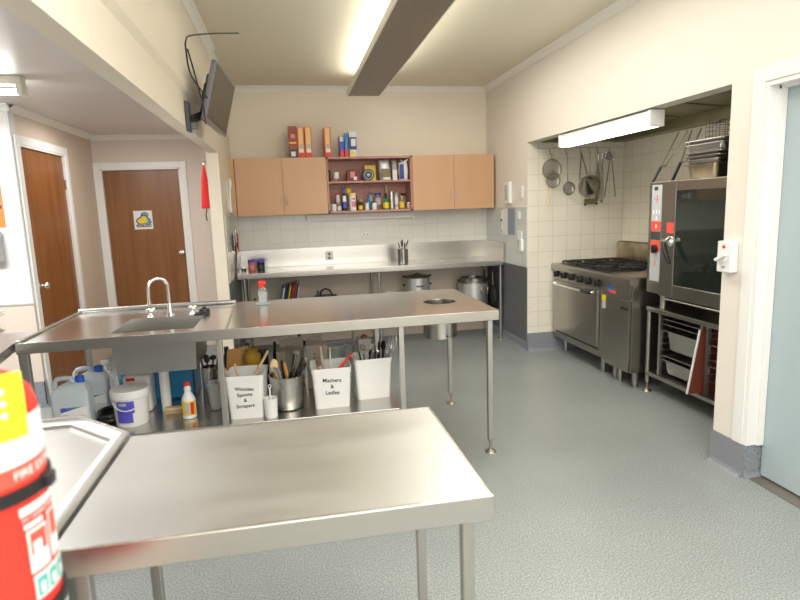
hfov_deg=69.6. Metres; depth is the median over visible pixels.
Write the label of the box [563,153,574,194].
strainer
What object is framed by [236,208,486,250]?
tile backsplash
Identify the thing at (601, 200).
whisk
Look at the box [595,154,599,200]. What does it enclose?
whisk
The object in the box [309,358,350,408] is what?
tub
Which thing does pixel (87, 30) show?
beam
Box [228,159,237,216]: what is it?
filler panel
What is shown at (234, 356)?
wooden board
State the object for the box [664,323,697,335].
pan
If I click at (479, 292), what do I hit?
stock pot
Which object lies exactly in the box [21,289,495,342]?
countertop
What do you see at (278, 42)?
ceiling
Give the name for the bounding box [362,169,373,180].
round tin
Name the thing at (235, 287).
trim
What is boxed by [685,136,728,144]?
pan
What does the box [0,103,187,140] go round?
trim
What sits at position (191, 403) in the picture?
print
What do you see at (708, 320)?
stand
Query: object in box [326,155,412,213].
open shelf unit
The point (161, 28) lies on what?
wall
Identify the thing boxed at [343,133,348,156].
food box
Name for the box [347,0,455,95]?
ceiling beam
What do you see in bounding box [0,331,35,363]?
countertop
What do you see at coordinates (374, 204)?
tub
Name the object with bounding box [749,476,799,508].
threshold
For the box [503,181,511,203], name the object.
soap dispenser
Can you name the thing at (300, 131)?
food box
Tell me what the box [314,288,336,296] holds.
pan
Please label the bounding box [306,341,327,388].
storage box
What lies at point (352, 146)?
food box
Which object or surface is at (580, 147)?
utensil rail
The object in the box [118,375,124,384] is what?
bottle
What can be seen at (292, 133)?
food box
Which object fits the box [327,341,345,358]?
container
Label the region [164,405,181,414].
scrub brush
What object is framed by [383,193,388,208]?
bottle
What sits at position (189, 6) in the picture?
trim
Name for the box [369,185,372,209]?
glass vase
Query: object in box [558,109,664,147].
light
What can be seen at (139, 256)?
door
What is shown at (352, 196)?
bottle
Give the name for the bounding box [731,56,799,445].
trim
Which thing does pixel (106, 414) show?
hose
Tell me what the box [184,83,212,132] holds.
wall bracket
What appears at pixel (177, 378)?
crate
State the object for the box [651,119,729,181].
basket
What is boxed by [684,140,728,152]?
pan
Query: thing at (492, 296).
frying pan
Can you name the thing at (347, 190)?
container
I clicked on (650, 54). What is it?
wall
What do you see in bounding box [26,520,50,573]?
print
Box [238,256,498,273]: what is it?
countertop
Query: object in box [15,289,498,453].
bench
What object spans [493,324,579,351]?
baseboard
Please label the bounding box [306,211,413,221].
light
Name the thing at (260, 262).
tin
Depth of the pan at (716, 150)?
3.96 m
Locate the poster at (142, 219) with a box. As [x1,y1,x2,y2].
[133,210,152,229]
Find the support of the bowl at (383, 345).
on the utensil at (383, 344)
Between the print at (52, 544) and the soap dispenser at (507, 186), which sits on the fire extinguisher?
the print at (52, 544)
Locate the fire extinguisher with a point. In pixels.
(31, 568)
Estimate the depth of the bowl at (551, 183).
5.71 m
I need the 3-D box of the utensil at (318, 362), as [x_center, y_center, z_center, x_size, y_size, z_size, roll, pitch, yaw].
[-0.494,0.425,3.505,0.032,0.139,0.032,-4,9,-10]
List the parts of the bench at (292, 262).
leg, leg, leg, leg, leg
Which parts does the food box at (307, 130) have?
pale panel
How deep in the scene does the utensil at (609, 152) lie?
5.81 m
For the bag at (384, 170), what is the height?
0.226 m
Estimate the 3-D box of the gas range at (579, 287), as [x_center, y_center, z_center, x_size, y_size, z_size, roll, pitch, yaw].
[2.055,0.054,5.326,0.824,1.108,1.400,-4,9,-10]
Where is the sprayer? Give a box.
[100,359,115,387]
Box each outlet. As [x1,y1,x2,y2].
[326,251,332,259]
[361,232,369,236]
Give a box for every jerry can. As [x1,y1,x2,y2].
[50,374,96,420]
[73,365,111,417]
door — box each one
[20,147,87,386]
[102,169,189,306]
[760,85,799,495]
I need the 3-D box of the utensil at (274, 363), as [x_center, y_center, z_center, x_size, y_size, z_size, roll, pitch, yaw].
[-0.752,0.467,3.472,0.040,0.235,0.043,1,10,16]
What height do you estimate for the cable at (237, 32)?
0.724 m
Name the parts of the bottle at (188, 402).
grey panel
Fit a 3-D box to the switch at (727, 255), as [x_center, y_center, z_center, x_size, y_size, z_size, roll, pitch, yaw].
[1.767,-0.235,3.123,0.075,0.168,0.100,-4,9,-10]
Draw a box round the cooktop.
[551,260,646,285]
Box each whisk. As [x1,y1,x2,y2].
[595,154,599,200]
[600,153,603,202]
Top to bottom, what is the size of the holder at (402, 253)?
0.163 m
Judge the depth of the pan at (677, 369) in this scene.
4.34 m
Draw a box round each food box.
[287,126,297,157]
[296,127,304,157]
[304,127,312,156]
[323,127,331,156]
[338,136,343,156]
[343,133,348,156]
[346,170,359,180]
[348,132,356,156]
[364,165,375,180]
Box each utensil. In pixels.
[229,213,234,250]
[231,215,234,245]
[232,213,236,251]
[233,213,236,242]
[233,363,238,375]
[234,213,237,247]
[235,217,239,250]
[254,350,268,374]
[270,359,277,377]
[273,367,281,378]
[281,360,285,378]
[283,362,287,377]
[285,346,293,377]
[289,354,294,377]
[292,350,298,376]
[316,359,320,368]
[319,346,324,368]
[329,347,330,368]
[338,352,352,367]
[381,340,385,357]
[388,333,396,354]
[604,151,615,196]
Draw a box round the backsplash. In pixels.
[240,239,485,268]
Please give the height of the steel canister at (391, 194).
0.195 m
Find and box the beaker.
[263,395,277,418]
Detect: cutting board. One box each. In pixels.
[289,282,292,298]
[291,281,294,298]
[293,281,296,298]
[686,329,718,393]
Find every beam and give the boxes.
[0,0,217,152]
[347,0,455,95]
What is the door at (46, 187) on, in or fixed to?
in the wall at (79, 152)
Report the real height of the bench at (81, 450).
0.906 m
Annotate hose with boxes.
[97,405,115,422]
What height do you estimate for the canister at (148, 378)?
0.235 m
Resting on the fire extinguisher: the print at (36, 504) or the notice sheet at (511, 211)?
the print at (36, 504)
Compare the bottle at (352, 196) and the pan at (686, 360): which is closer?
the pan at (686, 360)
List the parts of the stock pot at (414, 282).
lid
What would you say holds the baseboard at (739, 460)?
attached to the wall at (650, 54)
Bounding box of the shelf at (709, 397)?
[646,369,714,404]
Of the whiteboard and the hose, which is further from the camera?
the whiteboard
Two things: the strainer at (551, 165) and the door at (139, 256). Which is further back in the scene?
the door at (139, 256)
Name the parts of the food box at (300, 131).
pale panel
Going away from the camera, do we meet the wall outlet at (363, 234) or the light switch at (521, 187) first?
the light switch at (521, 187)
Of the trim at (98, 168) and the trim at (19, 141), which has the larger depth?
the trim at (98, 168)
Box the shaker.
[335,193,339,210]
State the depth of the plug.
3.64 m
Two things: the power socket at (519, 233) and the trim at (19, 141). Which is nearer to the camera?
the trim at (19, 141)
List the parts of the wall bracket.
wall plate, arm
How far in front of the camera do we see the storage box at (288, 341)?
3.99 m
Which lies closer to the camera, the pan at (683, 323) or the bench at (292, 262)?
the pan at (683, 323)
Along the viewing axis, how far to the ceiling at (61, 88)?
3.98 m
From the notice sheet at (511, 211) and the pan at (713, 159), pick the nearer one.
the pan at (713, 159)
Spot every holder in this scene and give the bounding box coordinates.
[398,249,407,263]
[519,239,522,250]
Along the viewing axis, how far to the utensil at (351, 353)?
3.56 m
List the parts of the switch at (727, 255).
switch lever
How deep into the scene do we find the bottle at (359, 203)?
6.43 m
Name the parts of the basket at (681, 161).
handle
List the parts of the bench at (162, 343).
leg, leg, sink bowl, leg, leg, leg, leg, leg, leg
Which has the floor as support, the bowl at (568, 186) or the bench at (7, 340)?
the bench at (7, 340)
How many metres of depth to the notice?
4.48 m
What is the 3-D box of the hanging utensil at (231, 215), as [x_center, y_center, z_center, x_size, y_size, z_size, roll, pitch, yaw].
[-1.661,-0.703,5.721,0.018,0.330,0.044,-4,9,-10]
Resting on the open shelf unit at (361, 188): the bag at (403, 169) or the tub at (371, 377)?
the bag at (403, 169)
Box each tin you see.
[248,259,255,270]
[257,259,264,269]
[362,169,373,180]
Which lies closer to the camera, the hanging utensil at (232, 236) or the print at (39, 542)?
the print at (39, 542)
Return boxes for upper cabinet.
[234,157,328,216]
[411,154,493,210]
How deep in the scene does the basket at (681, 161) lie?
4.22 m
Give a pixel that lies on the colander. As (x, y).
(588, 185)
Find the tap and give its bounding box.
[145,277,196,317]
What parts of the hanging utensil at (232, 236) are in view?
handle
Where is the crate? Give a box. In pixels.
[154,364,201,400]
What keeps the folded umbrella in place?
hanging from the wall at (161, 28)
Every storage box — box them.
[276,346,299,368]
[279,336,305,381]
[306,333,321,341]
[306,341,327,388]
[356,335,370,352]
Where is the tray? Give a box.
[41,416,130,541]
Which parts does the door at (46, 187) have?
knob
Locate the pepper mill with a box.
[273,341,276,359]
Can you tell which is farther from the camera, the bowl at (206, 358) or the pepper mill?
the pepper mill
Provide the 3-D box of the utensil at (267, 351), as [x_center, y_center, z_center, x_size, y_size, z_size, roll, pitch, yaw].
[-0.843,0.405,3.435,0.134,0.206,0.019,-6,10,-21]
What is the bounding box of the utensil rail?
[537,147,609,154]
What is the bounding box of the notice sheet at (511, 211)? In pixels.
[508,208,514,234]
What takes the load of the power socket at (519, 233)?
attached to the wall at (650, 54)
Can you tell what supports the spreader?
in the beaker
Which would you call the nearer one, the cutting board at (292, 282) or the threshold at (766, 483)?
the threshold at (766, 483)
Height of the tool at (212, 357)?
0.284 m
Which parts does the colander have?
handle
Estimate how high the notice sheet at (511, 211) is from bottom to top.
0.285 m
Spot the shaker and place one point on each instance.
(336, 194)
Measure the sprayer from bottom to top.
0.300 m
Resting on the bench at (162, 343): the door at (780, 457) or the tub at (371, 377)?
the tub at (371, 377)
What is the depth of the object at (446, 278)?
6.79 m
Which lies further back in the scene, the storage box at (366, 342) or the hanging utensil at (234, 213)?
the hanging utensil at (234, 213)
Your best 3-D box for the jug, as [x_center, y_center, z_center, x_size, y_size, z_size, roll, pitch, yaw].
[-1.138,0.587,3.550,0.106,0.168,0.106,-4,9,-10]
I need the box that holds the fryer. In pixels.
[604,271,689,387]
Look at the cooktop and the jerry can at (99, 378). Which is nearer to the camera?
the jerry can at (99, 378)
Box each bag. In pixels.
[378,160,390,179]
[391,160,396,179]
[398,158,407,179]
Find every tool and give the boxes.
[203,354,209,367]
[209,355,215,367]
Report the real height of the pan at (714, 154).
0.048 m
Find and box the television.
[200,59,234,136]
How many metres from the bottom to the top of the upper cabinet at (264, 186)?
0.602 m
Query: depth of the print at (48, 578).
0.82 m
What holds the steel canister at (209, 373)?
on the bench at (162, 343)
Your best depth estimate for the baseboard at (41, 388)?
4.72 m
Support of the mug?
on the open shelf unit at (361, 188)
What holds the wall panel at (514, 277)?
attached to the wall at (650, 54)
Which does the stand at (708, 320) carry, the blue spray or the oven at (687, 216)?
the oven at (687, 216)
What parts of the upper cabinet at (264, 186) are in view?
door, door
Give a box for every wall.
[0,303,45,381]
[13,114,112,376]
[90,139,217,344]
[100,0,233,353]
[228,92,486,158]
[486,0,799,443]
[527,142,624,332]
[622,121,729,242]
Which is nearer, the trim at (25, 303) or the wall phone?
the trim at (25, 303)
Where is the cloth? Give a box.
[244,347,260,365]
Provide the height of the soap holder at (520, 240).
0.123 m
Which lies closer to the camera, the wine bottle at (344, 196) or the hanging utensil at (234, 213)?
the hanging utensil at (234, 213)
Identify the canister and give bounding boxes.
[122,373,156,410]
[200,364,217,402]
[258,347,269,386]
[389,192,393,208]
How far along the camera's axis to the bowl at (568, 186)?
5.78 m
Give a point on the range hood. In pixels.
(695, 113)
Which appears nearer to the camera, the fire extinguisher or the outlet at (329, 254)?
the fire extinguisher
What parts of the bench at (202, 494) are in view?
leg, leg, leg, leg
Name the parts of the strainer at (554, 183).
handle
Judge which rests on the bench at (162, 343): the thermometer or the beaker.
the beaker
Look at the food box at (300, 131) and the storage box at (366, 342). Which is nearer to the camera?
the storage box at (366, 342)
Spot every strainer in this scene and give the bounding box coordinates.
[542,153,561,179]
[546,173,560,205]
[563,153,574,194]
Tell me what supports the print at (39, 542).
on the fire extinguisher
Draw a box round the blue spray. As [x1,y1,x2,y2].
[367,195,370,209]
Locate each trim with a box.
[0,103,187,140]
[0,303,33,306]
[12,134,86,404]
[92,161,197,306]
[180,0,638,91]
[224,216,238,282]
[229,276,245,347]
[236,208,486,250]
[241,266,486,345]
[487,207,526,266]
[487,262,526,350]
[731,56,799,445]
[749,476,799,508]
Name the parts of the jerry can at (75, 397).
handle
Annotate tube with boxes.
[394,193,398,208]
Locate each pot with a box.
[268,369,303,411]
[402,273,431,291]
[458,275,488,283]
[458,281,487,304]
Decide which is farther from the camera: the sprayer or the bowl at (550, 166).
the bowl at (550, 166)
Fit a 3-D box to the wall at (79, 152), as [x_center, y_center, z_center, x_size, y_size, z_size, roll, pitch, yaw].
[-3.212,-0.459,5.577,0.120,2.400,1.910,-4,9,-10]
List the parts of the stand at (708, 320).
leg, frame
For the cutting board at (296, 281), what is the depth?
6.26 m
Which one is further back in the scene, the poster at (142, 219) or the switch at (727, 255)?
the poster at (142, 219)
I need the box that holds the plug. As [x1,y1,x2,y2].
[194,306,209,315]
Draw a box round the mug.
[330,204,336,210]
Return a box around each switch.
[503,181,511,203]
[520,186,522,197]
[714,241,738,272]
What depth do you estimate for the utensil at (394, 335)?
3.68 m
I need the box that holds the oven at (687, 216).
[646,176,726,312]
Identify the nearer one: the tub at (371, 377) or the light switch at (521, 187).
the tub at (371, 377)
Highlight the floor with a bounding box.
[40,329,799,599]
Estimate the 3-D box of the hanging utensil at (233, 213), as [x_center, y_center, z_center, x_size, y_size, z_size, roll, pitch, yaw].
[-1.705,-0.748,5.942,0.018,0.310,0.044,-4,9,-10]
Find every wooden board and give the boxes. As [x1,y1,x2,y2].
[226,347,241,399]
[234,345,248,365]
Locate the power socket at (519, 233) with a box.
[517,231,521,239]
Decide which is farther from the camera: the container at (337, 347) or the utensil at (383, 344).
the container at (337, 347)
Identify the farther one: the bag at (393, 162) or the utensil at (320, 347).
the bag at (393, 162)
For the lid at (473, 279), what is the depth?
6.60 m
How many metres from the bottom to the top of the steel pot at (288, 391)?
0.210 m
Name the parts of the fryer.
door, panel, griddle plate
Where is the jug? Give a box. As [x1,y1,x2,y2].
[206,379,221,409]
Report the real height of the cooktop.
0.055 m
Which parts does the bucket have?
lid, handle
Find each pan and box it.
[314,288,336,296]
[488,271,496,305]
[661,357,690,381]
[663,353,692,366]
[664,317,700,330]
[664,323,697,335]
[664,329,696,357]
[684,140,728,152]
[684,149,728,156]
[684,153,727,159]
[684,157,727,164]
[684,162,727,178]
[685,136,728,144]
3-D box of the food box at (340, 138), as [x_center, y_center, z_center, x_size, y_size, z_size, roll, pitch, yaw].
[-0.645,-1.676,6.311,0.046,0.220,0.142,-4,9,-10]
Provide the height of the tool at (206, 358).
0.304 m
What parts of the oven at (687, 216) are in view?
knob, control panel, handle, drip rail, glass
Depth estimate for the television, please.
3.79 m
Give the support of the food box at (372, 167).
on the open shelf unit at (361, 188)
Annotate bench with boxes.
[0,331,35,380]
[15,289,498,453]
[41,416,130,599]
[58,407,493,599]
[236,239,504,347]
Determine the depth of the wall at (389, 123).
6.51 m
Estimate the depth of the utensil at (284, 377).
3.50 m
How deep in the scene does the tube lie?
6.50 m
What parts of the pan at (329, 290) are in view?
handle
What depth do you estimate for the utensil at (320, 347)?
3.56 m
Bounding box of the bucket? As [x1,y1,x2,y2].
[109,382,149,427]
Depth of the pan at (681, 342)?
4.30 m
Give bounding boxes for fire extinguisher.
[0,311,68,599]
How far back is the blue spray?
6.49 m
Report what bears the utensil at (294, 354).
in the steel pot at (288, 391)
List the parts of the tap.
cross handle, spout, cross handle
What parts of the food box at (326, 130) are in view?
pale panel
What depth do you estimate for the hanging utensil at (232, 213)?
5.84 m
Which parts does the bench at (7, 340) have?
leg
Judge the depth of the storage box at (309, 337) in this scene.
4.03 m
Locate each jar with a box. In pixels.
[333,172,338,180]
[375,193,380,209]
[401,193,405,208]
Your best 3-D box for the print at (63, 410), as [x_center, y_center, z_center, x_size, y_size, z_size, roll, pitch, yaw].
[-1.835,0.615,3.217,0.115,0.028,0.001,-4,9,-14]
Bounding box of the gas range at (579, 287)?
[551,241,647,371]
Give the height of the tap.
0.252 m
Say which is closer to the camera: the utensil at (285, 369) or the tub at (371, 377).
the utensil at (285, 369)
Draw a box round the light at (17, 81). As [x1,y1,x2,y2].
[0,75,28,96]
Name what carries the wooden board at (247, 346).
on the bench at (162, 343)
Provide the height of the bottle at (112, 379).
0.240 m
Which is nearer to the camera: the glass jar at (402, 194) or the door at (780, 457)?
the door at (780, 457)
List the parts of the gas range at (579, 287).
knob, knob, knob, handle, oven door, kick panel, knob, control panel, knob, knob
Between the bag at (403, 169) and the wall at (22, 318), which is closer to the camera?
the wall at (22, 318)
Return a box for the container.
[345,188,351,210]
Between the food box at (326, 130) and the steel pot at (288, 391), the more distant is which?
the food box at (326, 130)
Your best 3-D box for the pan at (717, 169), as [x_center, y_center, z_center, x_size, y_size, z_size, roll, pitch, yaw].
[2.319,-0.918,4.084,0.460,0.098,0.335,-4,9,-10]
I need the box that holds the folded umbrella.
[201,161,209,220]
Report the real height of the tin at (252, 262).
0.118 m
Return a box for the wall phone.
[226,179,231,212]
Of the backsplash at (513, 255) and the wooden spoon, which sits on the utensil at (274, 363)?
the wooden spoon
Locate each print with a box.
[19,487,50,517]
[24,515,42,530]
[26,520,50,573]
[29,524,47,554]
[34,537,44,565]
[34,549,62,599]
[46,501,58,554]
[48,506,55,534]
[60,407,78,412]
[190,402,193,414]
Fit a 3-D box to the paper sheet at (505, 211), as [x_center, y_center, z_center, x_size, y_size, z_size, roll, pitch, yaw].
[1.165,-0.867,6.345,0.002,0.280,0.120,-4,9,-10]
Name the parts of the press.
plate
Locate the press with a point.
(586, 201)
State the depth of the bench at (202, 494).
1.31 m
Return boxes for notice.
[0,187,5,227]
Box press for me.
[584,153,597,205]
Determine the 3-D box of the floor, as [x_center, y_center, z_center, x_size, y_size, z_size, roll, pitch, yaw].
[-0.859,1.241,2.345,9.400,0.080,9.700,-4,9,-10]
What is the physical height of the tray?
0.046 m
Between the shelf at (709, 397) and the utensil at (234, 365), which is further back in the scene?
the shelf at (709, 397)
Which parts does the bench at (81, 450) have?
leg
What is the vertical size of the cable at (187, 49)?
0.408 m
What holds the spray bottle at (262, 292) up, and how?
on the bench at (162, 343)
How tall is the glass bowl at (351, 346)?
0.246 m
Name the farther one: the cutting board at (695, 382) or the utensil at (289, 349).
the cutting board at (695, 382)
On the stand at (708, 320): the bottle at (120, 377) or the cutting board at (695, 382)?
the cutting board at (695, 382)
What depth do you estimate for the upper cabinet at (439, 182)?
6.48 m
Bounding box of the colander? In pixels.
[578,154,599,195]
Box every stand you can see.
[296,280,299,297]
[642,303,719,404]
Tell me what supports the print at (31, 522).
on the fire extinguisher
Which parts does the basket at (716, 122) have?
handle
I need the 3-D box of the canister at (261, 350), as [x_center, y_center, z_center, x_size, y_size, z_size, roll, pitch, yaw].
[-0.936,0.463,3.961,0.074,0.272,0.074,-4,9,-10]
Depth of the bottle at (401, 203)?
6.49 m
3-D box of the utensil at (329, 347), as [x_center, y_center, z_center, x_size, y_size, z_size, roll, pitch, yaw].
[-0.437,0.416,3.607,0.018,0.244,0.014,-4,9,-10]
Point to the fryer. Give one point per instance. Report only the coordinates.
(626, 312)
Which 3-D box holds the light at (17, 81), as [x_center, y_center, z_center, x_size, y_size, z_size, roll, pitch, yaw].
[-2.933,-1.279,3.433,1.260,0.115,0.090,-4,9,-10]
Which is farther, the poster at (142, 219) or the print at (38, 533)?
the poster at (142, 219)
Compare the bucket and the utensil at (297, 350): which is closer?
the bucket
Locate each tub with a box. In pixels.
[225,364,267,418]
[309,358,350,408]
[350,350,391,399]
[372,202,376,209]
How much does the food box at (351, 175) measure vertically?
0.122 m
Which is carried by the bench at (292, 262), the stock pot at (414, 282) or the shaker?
the stock pot at (414, 282)
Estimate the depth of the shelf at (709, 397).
4.31 m
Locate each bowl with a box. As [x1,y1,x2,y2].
[203,354,209,362]
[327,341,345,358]
[340,340,356,376]
[381,340,385,350]
[543,160,560,176]
[547,173,559,186]
[564,182,573,193]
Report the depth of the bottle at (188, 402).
3.38 m
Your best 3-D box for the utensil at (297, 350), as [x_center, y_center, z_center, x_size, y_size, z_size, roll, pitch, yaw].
[-0.664,0.442,3.598,0.076,0.268,0.031,-4,9,-10]
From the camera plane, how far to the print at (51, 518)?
0.83 m
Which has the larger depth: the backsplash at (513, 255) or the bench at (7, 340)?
the backsplash at (513, 255)
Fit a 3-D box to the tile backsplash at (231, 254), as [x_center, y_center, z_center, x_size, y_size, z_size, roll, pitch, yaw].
[-1.718,-0.553,5.918,0.008,0.625,1.100,-4,9,-10]
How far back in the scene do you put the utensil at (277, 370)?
3.43 m
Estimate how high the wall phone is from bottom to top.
0.333 m
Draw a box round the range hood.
[542,90,731,142]
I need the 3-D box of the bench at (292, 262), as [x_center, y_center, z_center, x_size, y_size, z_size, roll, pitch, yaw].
[-0.301,-0.054,6.514,2.914,1.103,0.608,-4,9,-10]
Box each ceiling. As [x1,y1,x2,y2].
[0,4,180,134]
[193,0,616,85]
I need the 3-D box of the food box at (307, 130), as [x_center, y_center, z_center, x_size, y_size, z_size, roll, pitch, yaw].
[-1.000,-1.706,6.263,0.074,0.320,0.193,-4,9,-10]
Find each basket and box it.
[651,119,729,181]
[671,114,730,179]
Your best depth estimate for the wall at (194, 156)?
6.45 m
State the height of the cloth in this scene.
0.318 m
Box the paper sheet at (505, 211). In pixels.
[503,209,507,233]
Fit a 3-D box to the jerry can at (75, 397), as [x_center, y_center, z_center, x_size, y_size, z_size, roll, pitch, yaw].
[-1.861,0.583,3.274,0.195,0.319,0.133,-4,9,-14]
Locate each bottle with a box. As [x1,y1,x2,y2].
[106,369,115,387]
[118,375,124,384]
[181,381,196,418]
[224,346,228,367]
[256,280,270,304]
[342,186,347,210]
[349,193,355,210]
[358,202,362,209]
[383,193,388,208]
[399,196,404,208]
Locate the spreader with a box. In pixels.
[268,384,270,399]
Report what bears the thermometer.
attached to the wall at (650, 54)
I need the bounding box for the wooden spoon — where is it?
[270,359,277,371]
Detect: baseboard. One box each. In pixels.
[34,380,49,407]
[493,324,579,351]
[706,429,761,479]
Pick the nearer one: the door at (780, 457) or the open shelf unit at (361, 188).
the door at (780, 457)
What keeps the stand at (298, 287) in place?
on the bench at (292, 262)
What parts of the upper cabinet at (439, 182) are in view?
door, door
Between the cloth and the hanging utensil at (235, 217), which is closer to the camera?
the cloth
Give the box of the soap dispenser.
[0,231,4,262]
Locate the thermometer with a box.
[500,210,502,232]
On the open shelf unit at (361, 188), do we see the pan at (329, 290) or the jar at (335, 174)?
the jar at (335, 174)
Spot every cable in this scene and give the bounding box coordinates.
[184,32,238,97]
[187,49,206,123]
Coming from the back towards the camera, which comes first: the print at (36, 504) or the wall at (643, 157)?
the wall at (643, 157)
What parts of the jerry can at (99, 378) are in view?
handle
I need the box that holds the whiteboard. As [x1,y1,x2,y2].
[0,111,35,304]

